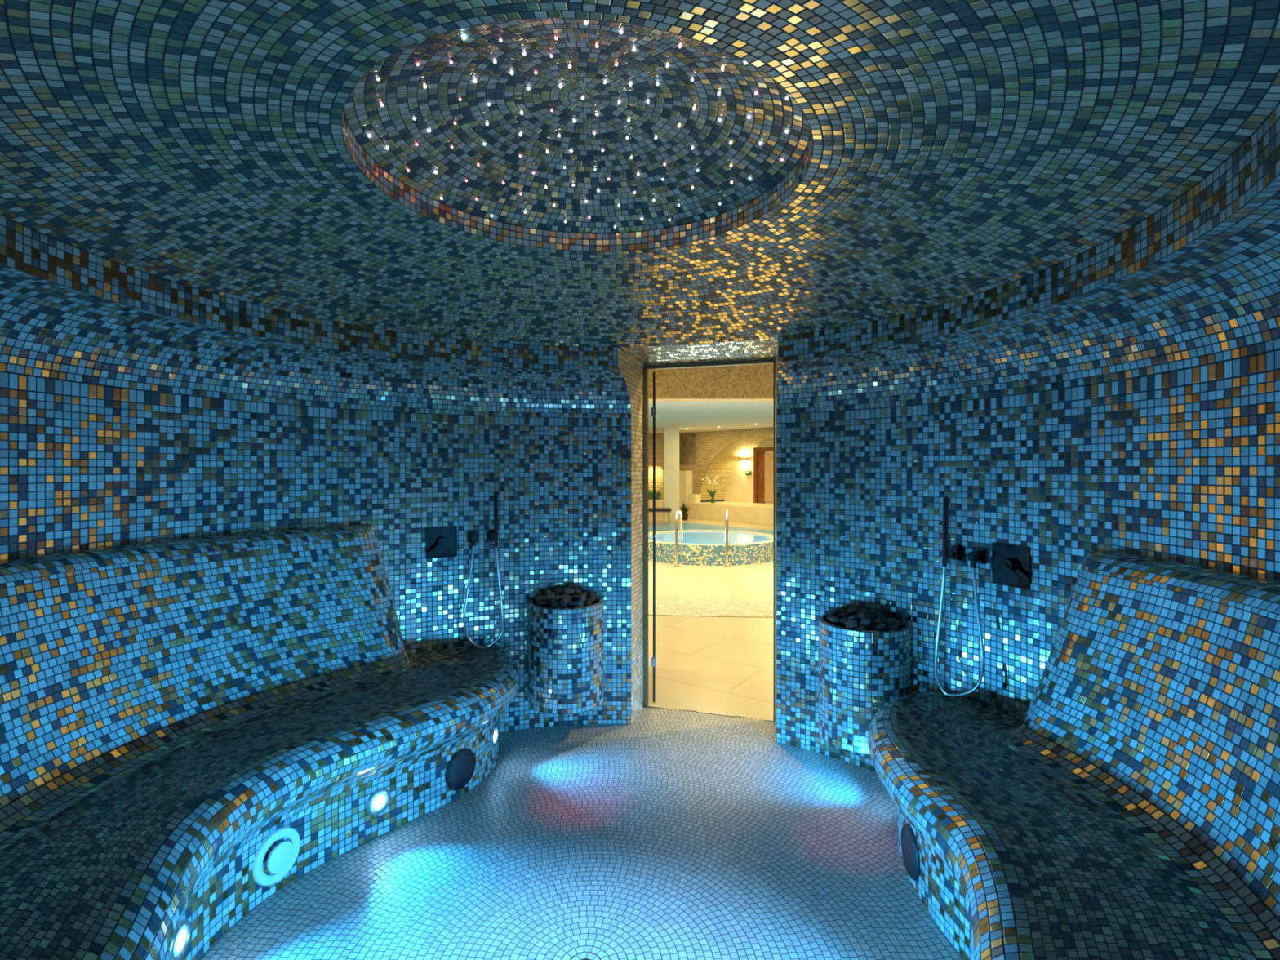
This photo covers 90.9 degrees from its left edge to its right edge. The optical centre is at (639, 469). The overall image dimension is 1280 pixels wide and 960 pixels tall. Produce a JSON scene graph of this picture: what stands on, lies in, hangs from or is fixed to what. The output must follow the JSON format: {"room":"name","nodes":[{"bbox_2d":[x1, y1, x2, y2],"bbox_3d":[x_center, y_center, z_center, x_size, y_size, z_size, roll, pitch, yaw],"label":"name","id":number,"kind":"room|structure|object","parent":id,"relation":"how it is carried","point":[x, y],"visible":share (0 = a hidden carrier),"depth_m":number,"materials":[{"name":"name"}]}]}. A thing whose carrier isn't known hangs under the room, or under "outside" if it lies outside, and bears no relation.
{"room":"spa","nodes":[
{"label":"spa","id":0,"kind":"room"},
{"bbox_2d":[0,263,631,888],"bbox_3d":[-1.136,0.452,2.063,1.371,1.924,3.323,0,0,15],"label":"wall","id":1,"kind":"structure","parent":0,"point":[143,428],"depth_m":2.89,"materials":[{"name":"tile"}]},
{"bbox_2d":[0,214,617,370],"bbox_3d":[-1.014,-0.571,2.025,1.117,0.121,2.816,0,0,15],"label":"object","id":2,"kind":"structure","parent":1,"relation":"attached to","point":[23,248],"depth_m":2.38,"materials":[{"name":"tile"}]},
{"bbox_2d":[425,525,457,558],"bbox_3d":[-1.017,0.376,3.239,0.160,0.160,0.050,0,0,-31],"label":"shower mixer","id":3,"kind":"object","parent":1,"relation":"attached to","point":[440,541],"visible":1,"depth_m":3.24,"materials":[{"name":"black metal"}]},
{"bbox_2d":[462,492,503,648],"bbox_3d":[-0.824,0.524,3.306,0.208,0.808,0.112,0,0,-24],"label":"shower","id":4,"kind":"object","parent":1,"relation":"attached to","point":[491,535],"visible":1,"depth_m":3.32,"materials":[{"name":"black metal"}]},
{"bbox_2d":[466,530,478,542],"bbox_3d":[-0.876,0.356,3.309,0.060,0.060,0.066,0,0,-24],"label":"wall outlet","id":5,"kind":"object","parent":4,"relation":"attached to","point":[472,536],"depth_m":3.31,"materials":[{"name":"black metal"}]},
{"bbox_2d":[528,597,603,714],"bbox_3d":[-0.402,0.982,3.414,0.406,0.540,0.406,0,0,-9],"label":"pedestal","id":6,"kind":"object","parent":1,"relation":"attached to","point":[566,645],"visible":0.88,"depth_m":3.24,"materials":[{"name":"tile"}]},
{"bbox_2d":[535,591,545,599],"bbox_3d":[-0.539,0.692,3.420,0.057,0.060,0.060,0,0,-26],"label":"stone","id":7,"kind":"object","parent":6,"relation":"in","point":[539,593],"visible":0.51,"depth_m":3.40,"materials":[{"name":"stone"}]},
{"bbox_2d":[536,595,546,604],"bbox_3d":[-0.525,0.699,3.358,0.058,0.050,0.050,0,0,7],"label":"stone","id":8,"kind":"object","parent":6,"relation":"in","point":[539,598],"visible":0.53,"depth_m":3.35,"materials":[{"name":"stone"}]},
{"bbox_2d":[537,601,546,606],"bbox_3d":[-0.514,0.708,3.308,0.054,0.036,0.042,0,0,-23],"label":"stone","id":9,"kind":"object","parent":6,"relation":"in","point":[540,603],"visible":0.88,"depth_m":3.29,"materials":[{"name":"stone"}]},
{"bbox_2d":[541,593,555,601],"bbox_3d":[-0.488,0.680,3.345,0.061,0.044,0.067,0,0,-42],"label":"stone","id":10,"kind":"object","parent":6,"relation":"in","point":[549,597],"visible":0.96,"depth_m":3.33,"materials":[{"name":"grey stone"}]},
{"bbox_2d":[544,590,553,595],"bbox_3d":[-0.488,0.670,3.390,0.047,0.040,0.041,0,0,-1],"label":"stone","id":11,"kind":"object","parent":6,"relation":"in","point":[547,592],"visible":0.5,"depth_m":3.38,"materials":[{"name":"stone"}]},
{"bbox_2d":[546,600,556,606],"bbox_3d":[-0.460,0.703,3.306,0.044,0.035,0.047,0,0,-38],"label":"stone","id":12,"kind":"object","parent":6,"relation":"in","point":[550,602],"visible":0.73,"depth_m":3.29,"materials":[{"name":"stone"}]},
{"bbox_2d":[551,602,559,608],"bbox_3d":[-0.435,0.708,3.262,0.048,0.036,0.046,0,0,1],"label":"stone","id":13,"kind":"object","parent":6,"relation":"in","point":[555,605],"visible":0.88,"depth_m":3.25,"materials":[{"name":"stone"}]},
{"bbox_2d":[551,595,560,603],"bbox_3d":[-0.438,0.693,3.341,0.054,0.050,0.066,0,0,37],"label":"stone","id":14,"kind":"object","parent":6,"relation":"in","point":[557,598],"visible":0.57,"depth_m":3.32,"materials":[{"name":"stone"}]},
{"bbox_2d":[560,599,567,608],"bbox_3d":[-0.395,0.699,3.263,0.041,0.049,0.036,0,0,41],"label":"stone","id":15,"kind":"object","parent":6,"relation":"in","point":[563,603],"visible":0.98,"depth_m":3.25,"materials":[{"name":"grey stone"}]},
{"bbox_2d":[560,594,571,607],"bbox_3d":[-0.393,0.696,3.320,0.060,0.064,0.071,0,0,-4],"label":"stone","id":16,"kind":"object","parent":6,"relation":"in","point":[567,597],"visible":0.54,"depth_m":3.31,"materials":[{"name":"grey stone"}]},
{"bbox_2d":[567,601,574,607],"bbox_3d":[-0.356,0.706,3.285,0.048,0.038,0.048,0,0,20],"label":"stone","id":17,"kind":"object","parent":6,"relation":"in","point":[571,604],"visible":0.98,"depth_m":3.27,"materials":[{"name":"stone"}]},
{"bbox_2d":[569,595,578,601],"bbox_3d":[-0.349,0.694,3.360,0.082,0.053,0.064,0,0,-11],"label":"stone","id":18,"kind":"object","parent":6,"relation":"in","point":[574,597],"visible":0.41,"depth_m":3.33,"materials":[{"name":"stone"}]},
{"bbox_2d":[572,589,581,595],"bbox_3d":[-0.344,0.667,3.405,0.051,0.039,0.048,0,0,2],"label":"stone","id":19,"kind":"object","parent":6,"relation":"in","point":[577,592],"visible":0.87,"depth_m":3.38,"materials":[{"name":"stone"}]},
{"bbox_2d":[573,600,584,607],"bbox_3d":[-0.316,0.710,3.285,0.051,0.057,0.058,0,0,32],"label":"stone","id":20,"kind":"object","parent":6,"relation":"in","point":[577,603],"visible":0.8,"depth_m":3.26,"materials":[{"name":"grey stone"}]},
{"bbox_2d":[577,595,586,602],"bbox_3d":[-0.311,0.685,3.332,0.047,0.042,0.059,0,0,-23],"label":"stone","id":21,"kind":"object","parent":6,"relation":"in","point":[581,597],"visible":0.79,"depth_m":3.31,"materials":[{"name":"grey stone"}]},
{"bbox_2d":[578,591,587,598],"bbox_3d":[-0.314,0.691,3.431,0.064,0.041,0.073,0,0,-34],"label":"stone","id":22,"kind":"object","parent":6,"relation":"in","point":[584,593],"visible":0.44,"depth_m":3.41,"materials":[{"name":"stone"}]},
{"bbox_2d":[583,600,591,606],"bbox_3d":[-0.279,0.709,3.318,0.045,0.033,0.052,0,0,22],"label":"stone","id":23,"kind":"object","parent":6,"relation":"in","point":[586,602],"visible":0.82,"depth_m":3.31,"materials":[{"name":"stone"}]},
{"bbox_2d":[585,597,594,603],"bbox_3d":[-0.275,0.705,3.363,0.061,0.044,0.057,0,0,6],"label":"stone","id":24,"kind":"object","parent":6,"relation":"in","point":[591,599],"visible":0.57,"depth_m":3.35,"materials":[{"name":"stone"}]},
{"bbox_2d":[586,591,595,599],"bbox_3d":[-0.263,0.690,3.418,0.044,0.054,0.050,0,0,-23],"label":"stone","id":25,"kind":"object","parent":6,"relation":"in","point":[591,594],"visible":0.7,"depth_m":3.40,"materials":[{"name":"stone"}]},
{"bbox_2d":[593,594,598,601],"bbox_3d":[-0.259,0.707,3.459,0.050,0.040,0.065,0,0,-39],"label":"stone","id":26,"kind":"object","parent":6,"relation":"in","point":[596,599],"visible":0.38,"depth_m":3.44,"materials":[{"name":"stone"}]},
{"bbox_3d":[-0.401,0.677,3.435,0.070,0.046,0.054,-8,-25,8],"label":"stone","id":27,"kind":"object","parent":6,"relation":"in","visible":0},
{"bbox_2d":[554,587,564,595],"bbox_3d":[-0.436,0.665,3.428,0.058,0.044,0.047,0,0,-38],"label":"stone","id":28,"kind":"object","parent":27,"relation":"on","point":[560,590],"visible":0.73,"depth_m":3.41,"materials":[{"name":"grey stone"}]},
{"bbox_2d":[563,586,574,595],"bbox_3d":[-0.386,0.659,3.396,0.054,0.053,0.072,0,0,35],"label":"stone","id":29,"kind":"object","parent":27,"relation":"on","point":[569,591],"visible":0.86,"depth_m":3.37,"materials":[{"name":"grey stone"}]},
{"bbox_2d":[617,347,643,724],"bbox_3d":[-0.046,0.394,3.506,0.001,2.040,0.545,0,0,14],"label":"trim","id":30,"kind":"structure","parent":1,"relation":"attached to","point":[632,371],"depth_m":3.60,"materials":[{"name":"tile"}]},
{"bbox_2d":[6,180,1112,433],"bbox_3d":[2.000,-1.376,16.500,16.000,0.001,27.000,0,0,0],"label":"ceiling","id":31,"kind":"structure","parent":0,"point":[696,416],"depth_m":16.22,"materials":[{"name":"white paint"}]},
{"bbox_2d":[648,398,773,401],"bbox_3d":[1.750,-1.081,7.175,15.500,0.590,0.350,0,0,0],"label":"light strip","id":32,"kind":"structure","parent":31,"relation":"attached to","point":[649,399],"depth_m":7.14,"materials":[{"name":"beige paint"}]},
{"bbox_2d":[648,364,773,398],"bbox_3d":[1.500,-1.081,6.990,9.000,0.590,0.001,0,0,0],"label":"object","id":33,"kind":"object","parent":32,"relation":"attached to","point":[743,381],"depth_m":6.99,"materials":[{"name":"tile"}]},
{"bbox_2d":[343,17,811,233],"bbox_3d":[-0.157,-0.985,1.797,1.253,0.153,1.254,0,0,-20],"label":"ceiling","id":34,"kind":"structure","parent":0,"point":[504,146],"depth_m":1.84,"materials":[{"name":"tile"}]},
{"bbox_2d":[113,707,1162,959],"bbox_3d":[-0.157,1.414,1.797,3.456,0.001,3.900,0,0,0],"label":"floor","id":35,"kind":"structure","parent":0,"point":[372,913],"depth_m":2.23,"materials":[{"name":"tile"}]},
{"bbox_2d":[0,524,520,959],"bbox_3d":[-1.278,0.839,1.876,1.159,1.150,3.178,0,0,6],"label":"bench","id":36,"kind":"object","parent":35,"relation":"on","point":[185,629],"visible":0.97,"depth_m":2.10,"materials":[{"name":"blue tile"}]},
{"bbox_2d":[168,918,191,959],"bbox_3d":[-1.267,1.294,1.730,0.018,0.100,0.100,0,0,-7],"label":"recessed light","id":37,"kind":"object","parent":36,"relation":"attached to","point":[179,940],"visible":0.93,"depth_m":1.73,"materials":[{"name":"grey"}]},
{"bbox_2d":[173,924,187,956],"bbox_3d":[-1.262,1.294,1.730,0.004,0.071,0.071,0,0,-7],"label":"diffuser","id":38,"kind":"object","parent":37,"relation":"attached to","point":[179,940],"depth_m":1.73,"materials":[{"name":"white"}]},
{"bbox_2d":[253,826,300,885],"bbox_3d":[-1.209,1.292,2.104,0.042,0.172,0.172,0,0,23],"label":"vent","id":39,"kind":"object","parent":36,"relation":"attached to","point":[283,855],"visible":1,"depth_m":2.09,"materials":[{"name":"white plastic"}]},
{"bbox_2d":[365,787,391,815],"bbox_3d":[-1.008,1.279,2.427,0.018,0.100,0.100,0,0,39],"label":"recessed light","id":40,"kind":"object","parent":36,"relation":"attached to","point":[376,799],"visible":1,"depth_m":2.42,"materials":[{"name":"grey"}]},
{"bbox_2d":[370,791,387,811],"bbox_3d":[-1.004,1.279,2.424,0.004,0.071,0.071,0,0,39],"label":"diffuser","id":41,"kind":"object","parent":40,"relation":"attached to","point":[372,808],"depth_m":2.42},
{"bbox_2d":[444,748,475,791],"bbox_3d":[-0.774,1.296,2.723,0.026,0.168,0.168,0,0,30],"label":"round speaker","id":42,"kind":"object","parent":36,"relation":"attached to","point":[460,768],"visible":1,"depth_m":2.71},
{"bbox_2d":[490,724,498,746],"bbox_3d":[-0.692,1.264,2.989,0.018,0.100,0.100,0,0,6],"label":"recessed light","id":43,"kind":"object","parent":36,"relation":"attached to","point":[495,732],"visible":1,"depth_m":2.98,"materials":[{"name":"grey"}]},
{"bbox_2d":[867,548,1279,959],"bbox_3d":[1.098,0.839,1.510,0.834,1.150,2.543,0,0,10],"label":"bench","id":44,"kind":"object","parent":35,"relation":"on","point":[1162,686],"visible":0.99,"depth_m":1.62,"materials":[{"name":"blue tile"}]},
{"bbox_2d":[901,822,920,880],"bbox_3d":[0.928,1.309,2.159,0.026,0.168,0.168,0,0,5],"label":"round speaker","id":45,"kind":"object","parent":44,"relation":"attached to","point":[910,851],"visible":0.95,"depth_m":2.13},
{"bbox_2d":[902,826,915,876],"bbox_3d":[0.919,1.309,2.160,0.008,0.148,0.148,0,0,5],"label":"grille","id":46,"kind":"object","parent":45,"relation":"attached to","point":[908,838],"depth_m":2.14,"materials":[{"name":"black"}]},
{"bbox_2d":[0,0,1279,365],"bbox_3d":[-0.157,-0.729,2.061,2.892,0.218,3.419,0,0,0],"label":"ceiling","id":47,"kind":"structure","parent":0,"point":[121,171],"depth_m":1.48,"materials":[{"name":"tile"}]},
{"bbox_2d":[342,1,813,251],"bbox_3d":[-0.157,-0.873,1.797,1.254,0.070,1.254,0,0,0],"label":"ceiling recess edge","id":48,"kind":"structure","parent":47,"relation":"attached to","point":[430,208],"depth_m":2.23,"materials":[{"name":"tile"}]},
{"bbox_2d":[648,433,663,500],"bbox_3d":[-1.900,0.194,24.050,8.200,3.140,0.001,0,0,0],"label":"wall","id":49,"kind":"structure","parent":0,"point":[659,437],"depth_m":24.05,"materials":[{"name":"brick"}]},
{"bbox_2d":[648,463,662,499],"bbox_3d":[0.537,0.469,24.275,0.675,1.390,0.450,0,0,0],"label":"wall niche","id":50,"kind":"object","parent":49,"relation":"in","point":[659,471],"visible":0.59,"depth_m":24.50,"materials":[{"name":"brick"}]},
{"bbox_2d":[648,488,660,499],"bbox_3d":[0.487,0.943,24.247,0.621,0.418,0.268,0,0,0],"label":"trough","id":51,"kind":"object","parent":50,"relation":"in","point":[650,494],"visible":0.57,"depth_m":24.13,"materials":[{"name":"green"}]},
{"bbox_2d":[648,500,663,515],"bbox_3d":[-0.500,1.466,23.910,5.000,0.595,0.220,0,0,0],"label":"wall","id":52,"kind":"structure","parent":0,"point":[659,504],"depth_m":23.80,"materials":[{"name":"beige paint"}]},
{"bbox_2d":[679,470,692,516],"bbox_3d":[1.506,0.904,23.714,0.310,1.720,1.020,0,0,-39],"label":"wall pier","id":53,"kind":"object","parent":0,"point":[685,476],"visible":0.36,"depth_m":23.34,"materials":[{"name":"paint"}]},
{"bbox_2d":[687,493,700,502],"bbox_3d":[1.985,1.339,23.169,0.260,0.850,0.430,0,0,-39],"label":"step","id":54,"kind":"structure","parent":0,"point":[692,498],"depth_m":23.04,"materials":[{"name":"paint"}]},
{"bbox_2d":[647,560,773,720],"bbox_3d":[1.750,1.589,6.973,15.500,0.350,11.254,0,0,0],"label":"floor","id":55,"kind":"structure","parent":0,"point":[721,665],"depth_m":5.02,"materials":[{"name":"tile"}]},
{"bbox_2d":[673,509,682,567],"bbox_3d":[0.565,1.004,9.380,0.090,0.821,0.536,0,0,9],"label":"handrail","id":56,"kind":"object","parent":55,"relation":"on","point":[678,511],"visible":1,"depth_m":9.14,"materials":[{"name":"silver metal"}]},
{"bbox_2d":[648,529,773,565],"bbox_3d":[1.110,1.260,10.420,2.340,0.307,2.340,0,0,-14],"label":"tub","id":57,"kind":"object","parent":55,"relation":"on","point":[698,547],"visible":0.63,"depth_m":9.50,"materials":[{"name":"tile"}]},
{"bbox_2d":[648,599,773,617],"bbox_3d":[1.000,1.410,6.390,5.000,0.001,1.120,0,0,0],"label":"trim","id":58,"kind":"structure","parent":55,"relation":"on","point":[663,607],"depth_m":6.38,"materials":[{"name":"beige tile"}]},
{"bbox_2d":[723,509,729,567],"bbox_3d":[1.282,1.004,9.323,0.089,0.821,0.499,0,0,8],"label":"handrail","id":59,"kind":"object","parent":55,"relation":"on","point":[726,510],"visible":1,"depth_m":9.10,"materials":[{"name":"silver metal"}]},
{"bbox_2d":[648,515,773,529],"bbox_3d":[2.000,1.764,21.100,16.000,0.001,17.000,0,0,0],"label":"floor","id":60,"kind":"structure","parent":0,"point":[659,519],"depth_m":20.78,"materials":[{"name":"stone"}]},
{"bbox_2d":[648,507,671,525],"bbox_3d":[0.295,1.499,20.000,1.390,0.530,0.700,0,0,0],"label":"lounger","id":61,"kind":"object","parent":60,"relation":"on","point":[658,510],"visible":0.51,"depth_m":19.68,"materials":[{"name":"brown"}]},
{"bbox_2d":[648,507,671,511],"bbox_3d":[0.295,1.279,20.000,1.390,0.090,0.700,0,0,0],"label":"cushion","id":62,"kind":"object","parent":61,"relation":"on","point":[650,509],"depth_m":19.68,"materials":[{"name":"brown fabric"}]},
{"bbox_2d":[663,427,679,522],"bbox_3d":[1.055,0.194,21.200,0.510,3.140,0.500,0,0,0],"label":"column","id":63,"kind":"structure","parent":60,"relation":"on","point":[671,435],"depth_m":20.95,"materials":[{"name":"paint"}]},
{"bbox_2d":[679,502,691,519],"bbox_3d":[1.469,1.430,21.918,0.692,0.667,0.840,0,0,0],"label":"potted plant","id":64,"kind":"object","parent":60,"relation":"on","point":[685,516],"visible":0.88,"depth_m":21.80,"materials":[{"name":"green plant"}]},
{"bbox_2d":[648,523,773,534],"bbox_3d":[0.300,1.752,16.950,10.600,0.001,7.300,0,0,0],"label":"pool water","id":65,"kind":"object","parent":60,"relation":"on","point":[659,526],"visible":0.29,"depth_m":18.91,"materials":[{"name":"blue liquid"}]},
{"bbox_2d":[684,501,773,524],"bbox_3d":[4.769,1.489,20.615,1.830,0.550,7.650,0,0,-39],"label":"stone ledge","id":66,"kind":"object","parent":60,"relation":"on","point":[738,512],"visible":0.39,"depth_m":21.33,"materials":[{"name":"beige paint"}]},
{"bbox_2d":[701,474,721,502],"bbox_3d":[2.575,0.697,22.651,0.481,1.034,0.807,0,0,-27],"label":"orchid","id":67,"kind":"object","parent":66,"relation":"on","point":[712,495],"visible":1,"depth_m":22.58,"materials":[{"name":"white plant"}]},
{"bbox_2d":[679,426,773,474],"bbox_3d":[3.583,0.194,21.486,7.287,3.140,8.896,0,0,0],"label":"wall","id":68,"kind":"structure","parent":0,"point":[704,441],"depth_m":23.00,"materials":[{"name":"brick"}]},
{"bbox_2d":[680,434,695,463],"bbox_3d":[1.779,-0.756,23.634,0.001,1.100,0.850,0,0,-39],"label":"trim","id":69,"kind":"structure","parent":68,"relation":"attached to","point":[687,442],"depth_m":23.62,"materials":[{"name":"stone"}]},
{"bbox_2d":[692,428,773,494],"bbox_3d":[3.922,-0.111,21.065,0.050,2.509,6.660,0,0,-39],"label":"trim","id":70,"kind":"structure","parent":68,"relation":"attached to","point":[702,467],"depth_m":22.49,"materials":[{"name":"brick"}]},
{"bbox_2d":[700,436,773,500],"bbox_3d":[4.428,0.029,21.480,1.300,2.230,5.420,0,0,-39],"label":"vault","id":71,"kind":"object","parent":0,"point":[722,464],"visible":0.47,"depth_m":23.16,"materials":[{"name":"brick"}]},
{"bbox_2d":[226,179,1254,782],"bbox_3d":[0.984,0.194,3.496,14.000,3.140,0.001,0,0,18],"label":"wall","id":72,"kind":"structure","parent":0,"point":[1202,180],"depth_m":3.67,"materials":[{"name":"tile"}]},
{"bbox_2d":[643,358,775,721],"bbox_3d":[0.239,0.397,3.883,0.503,2.034,1.184,0,0,-35],"label":"door frame","id":73,"kind":"structure","parent":72,"relation":"in","point":[653,410],"depth_m":3.76,"materials":[{"name":"brown metal"}]},
{"bbox_2d":[724,439,773,503],"bbox_3d":[4.931,0.339,21.892,3.434,2.850,4.193,0,0,0],"label":"wall","id":74,"kind":"structure","parent":0,"point":[740,486],"depth_m":23.26,"materials":[{"name":"paint"}]},
{"bbox_2d":[745,471,751,475],"bbox_3d":[3.966,0.137,23.040,0.029,0.145,0.260,0,0,-39],"label":"wall sign","id":75,"kind":"object","parent":74,"relation":"attached to","point":[747,473],"visible":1,"depth_m":23.02,"materials":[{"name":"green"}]},
{"bbox_2d":[753,447,773,502],"bbox_3d":[4.509,0.211,22.321,0.090,1.995,1.180,0,0,-39],"label":"door","id":76,"kind":"structure","parent":74,"relation":"in","point":[762,461],"depth_m":22.48,"materials":[{"name":"brown wood"}]},
{"bbox_2d":[776,173,1279,939],"bbox_3d":[1.039,0.452,1.779,1.007,1.924,2.966,0,0,0],"label":"wall","id":77,"kind":"structure","parent":0,"point":[1135,413],"depth_m":2.34,"materials":[{"name":"tile"}]},
{"bbox_2d":[774,340,777,734],"bbox_3d":[0.707,0.394,3.265,0.001,2.040,0.552,0,0,11],"label":"trim","id":78,"kind":"structure","parent":77,"relation":"attached to","point":[776,353],"depth_m":3.35,"materials":[{"name":"tile"}]},
{"bbox_2d":[818,613,911,754],"bbox_3d":[1.037,0.966,2.914,0.406,0.532,0.406,0,0,-43],"label":"pedestal","id":79,"kind":"object","parent":77,"relation":"attached to","point":[861,672],"visible":0.71,"depth_m":2.75,"materials":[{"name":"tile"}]},
{"bbox_2d":[824,609,831,616],"bbox_3d":[0.908,0.691,3.001,0.057,0.045,0.048,0,0,-32],"label":"stone","id":80,"kind":"object","parent":79,"relation":"in","point":[827,612],"visible":0.38,"depth_m":2.99,"materials":[{"name":"stone"}]},
{"bbox_2d":[826,613,834,624],"bbox_3d":[0.890,0.696,2.920,0.052,0.047,0.049,0,0,5],"label":"stone","id":81,"kind":"object","parent":79,"relation":"in","point":[828,620],"visible":0.51,"depth_m":2.91,"materials":[{"name":"stone"}]},
{"bbox_2d":[828,609,838,616],"bbox_3d":[0.910,0.678,2.960,0.042,0.042,0.053,0,0,39],"label":"stone","id":82,"kind":"object","parent":79,"relation":"in","point":[835,613],"visible":0.7,"depth_m":2.94,"materials":[{"name":"black stone"}]},
{"bbox_2d":[829,616,839,625],"bbox_3d":[0.892,0.691,2.876,0.055,0.042,0.051,0,0,0],"label":"stone","id":83,"kind":"object","parent":79,"relation":"in","point":[834,620],"visible":0.99,"depth_m":2.86,"materials":[{"name":"grey stone"}]},
{"bbox_2d":[837,612,848,619],"bbox_3d":[0.941,0.684,2.917,0.052,0.040,0.043,0,0,-25],"label":"stone","id":84,"kind":"object","parent":79,"relation":"in","point":[842,615],"visible":0.62,"depth_m":2.90,"materials":[{"name":"black stone"}]},
{"bbox_2d":[839,617,848,626],"bbox_3d":[0.927,0.692,2.849,0.049,0.043,0.046,0,0,11],"label":"stone","id":85,"kind":"object","parent":79,"relation":"in","point":[842,620],"visible":0.64,"depth_m":2.84,"materials":[{"name":"grey stone"}]},
{"bbox_2d":[837,609,853,617],"bbox_3d":[0.972,0.683,2.966,0.079,0.050,0.062,0,0,13],"label":"stone","id":86,"kind":"object","parent":79,"relation":"in","point":[839,611],"visible":0.29,"depth_m":2.96,"materials":[{"name":"stone"}]},
{"bbox_2d":[845,608,857,615],"bbox_3d":[0.984,0.662,2.926,0.051,0.034,0.044,0,0,14],"label":"stone","id":87,"kind":"object","parent":86,"relation":"on","point":[850,611],"visible":1,"depth_m":2.92,"materials":[{"name":"black stone"}]},
{"bbox_2d":[844,619,858,629],"bbox_3d":[0.938,0.689,2.800,0.056,0.044,0.060,0,0,-26],"label":"stone","id":88,"kind":"object","parent":79,"relation":"in","point":[851,624],"visible":0.93,"depth_m":2.78,"materials":[{"name":"grey stone"}]},
{"bbox_2d":[847,615,857,620],"bbox_3d":[0.957,0.669,2.835,0.037,0.028,0.048,0,0,-24],"label":"stone","id":89,"kind":"object","parent":79,"relation":"in","point":[851,617],"visible":0.84,"depth_m":2.82,"materials":[{"name":"stone"}]},
{"bbox_2d":[855,605,863,613],"bbox_3d":[1.038,0.669,2.964,0.046,0.050,0.060,0,0,34],"label":"stone","id":90,"kind":"object","parent":79,"relation":"in","point":[858,607],"visible":0.28,"depth_m":2.96,"materials":[{"name":"stone"}]},
{"bbox_2d":[855,625,865,630],"bbox_3d":[0.971,0.701,2.773,0.043,0.026,0.051,0,0,4],"label":"stone","id":91,"kind":"object","parent":79,"relation":"in","point":[860,627],"visible":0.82,"depth_m":2.76,"materials":[{"name":"stone"}]},
{"bbox_2d":[859,617,871,626],"bbox_3d":[0.999,0.677,2.795,0.048,0.038,0.050,0,0,22],"label":"stone","id":92,"kind":"object","parent":91,"relation":"on","point":[865,622],"visible":0.98,"depth_m":2.78,"materials":[{"name":"grey stone"}]},
{"bbox_2d":[857,612,866,620],"bbox_3d":[0.996,0.661,2.834,0.042,0.036,0.037,0,0,35],"label":"stone","id":93,"kind":"object","parent":79,"relation":"in","point":[860,615],"visible":0.84,"depth_m":2.82,"materials":[{"name":"black stone"}]},
{"bbox_2d":[857,608,869,614],"bbox_3d":[1.033,0.663,2.911,0.054,0.044,0.046,0,0,17],"label":"stone","id":94,"kind":"object","parent":79,"relation":"in","point":[864,611],"visible":0.47,"depth_m":2.90,"materials":[{"name":"stone"}]},
{"bbox_2d":[865,613,875,623],"bbox_3d":[1.040,0.675,2.854,0.052,0.049,0.056,0,0,26],"label":"stone","id":95,"kind":"object","parent":79,"relation":"in","point":[869,615],"visible":0.5,"depth_m":2.83,"materials":[{"name":"black stone"}]},
{"bbox_2d":[871,609,882,617],"bbox_3d":[1.074,0.656,2.856,0.044,0.041,0.042,0,0,-6],"label":"stone","id":96,"kind":"object","parent":79,"relation":"in","point":[876,613],"visible":0.93,"depth_m":2.84,"materials":[{"name":"black stone"}]},
{"bbox_2d":[871,617,884,626],"bbox_3d":[1.069,0.687,2.826,0.052,0.046,0.048,0,0,-38],"label":"stone","id":97,"kind":"object","parent":79,"relation":"in","point":[877,620],"visible":0.67,"depth_m":2.81,"materials":[{"name":"grey stone"}]},
{"bbox_2d":[872,622,885,631],"bbox_3d":[1.053,0.695,2.768,0.054,0.035,0.046,0,0,-5],"label":"stone","id":98,"kind":"object","parent":79,"relation":"in","point":[880,627],"visible":0.96,"depth_m":2.76,"materials":[{"name":"grey stone"}]},
{"bbox_2d":[883,617,893,624],"bbox_3d":[1.108,0.676,2.810,0.040,0.030,0.052,0,0,-13],"label":"stone","id":99,"kind":"object","parent":79,"relation":"in","point":[888,620],"visible":0.99,"depth_m":2.79,"materials":[{"name":"grey stone"}]},
{"bbox_2d":[886,623,897,631],"bbox_3d":[1.109,0.702,2.774,0.048,0.037,0.044,0,0,9],"label":"stone","id":100,"kind":"object","parent":79,"relation":"in","point":[891,627],"visible":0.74,"depth_m":2.76,"materials":[{"name":"grey stone"}]},
{"bbox_2d":[885,617,901,626],"bbox_3d":[1.143,0.693,2.837,0.066,0.050,0.073,0,0,44],"label":"stone","id":101,"kind":"object","parent":79,"relation":"in","point":[896,622],"visible":0.47,"depth_m":2.81,"materials":[{"name":"grey stone"}]},
{"bbox_2d":[933,496,986,697],"bbox_3d":[1.306,0.517,2.559,0.112,0.808,0.212,0,0,-27],"label":"shower","id":102,"kind":"object","parent":77,"relation":"attached to","point":[978,555],"visible":1,"depth_m":2.60,"materials":[{"name":"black metal"}]},
{"bbox_2d":[968,547,986,564],"bbox_3d":[1.349,0.348,2.527,0.066,0.060,0.060,0,0,-27],"label":"wall outlet","id":103,"kind":"object","parent":102,"relation":"attached to","point":[978,555],"depth_m":2.51,"materials":[{"name":"black metal"}]},
{"bbox_2d":[991,542,1031,590],"bbox_3d":[1.406,0.368,2.410,0.050,0.160,0.160,0,0,-21],"label":"shower mixer","id":104,"kind":"object","parent":77,"relation":"attached to","point":[1011,563],"visible":1,"depth_m":2.40,"materials":[{"name":"black metal"}]},
{"bbox_2d":[777,102,1279,361],"bbox_3d":[0.938,-0.571,1.738,0.699,0.121,2.476,0,0,3],"label":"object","id":105,"kind":"structure","parent":77,"relation":"attached to","point":[1252,166],"depth_m":1.80,"materials":[{"name":"tile"}]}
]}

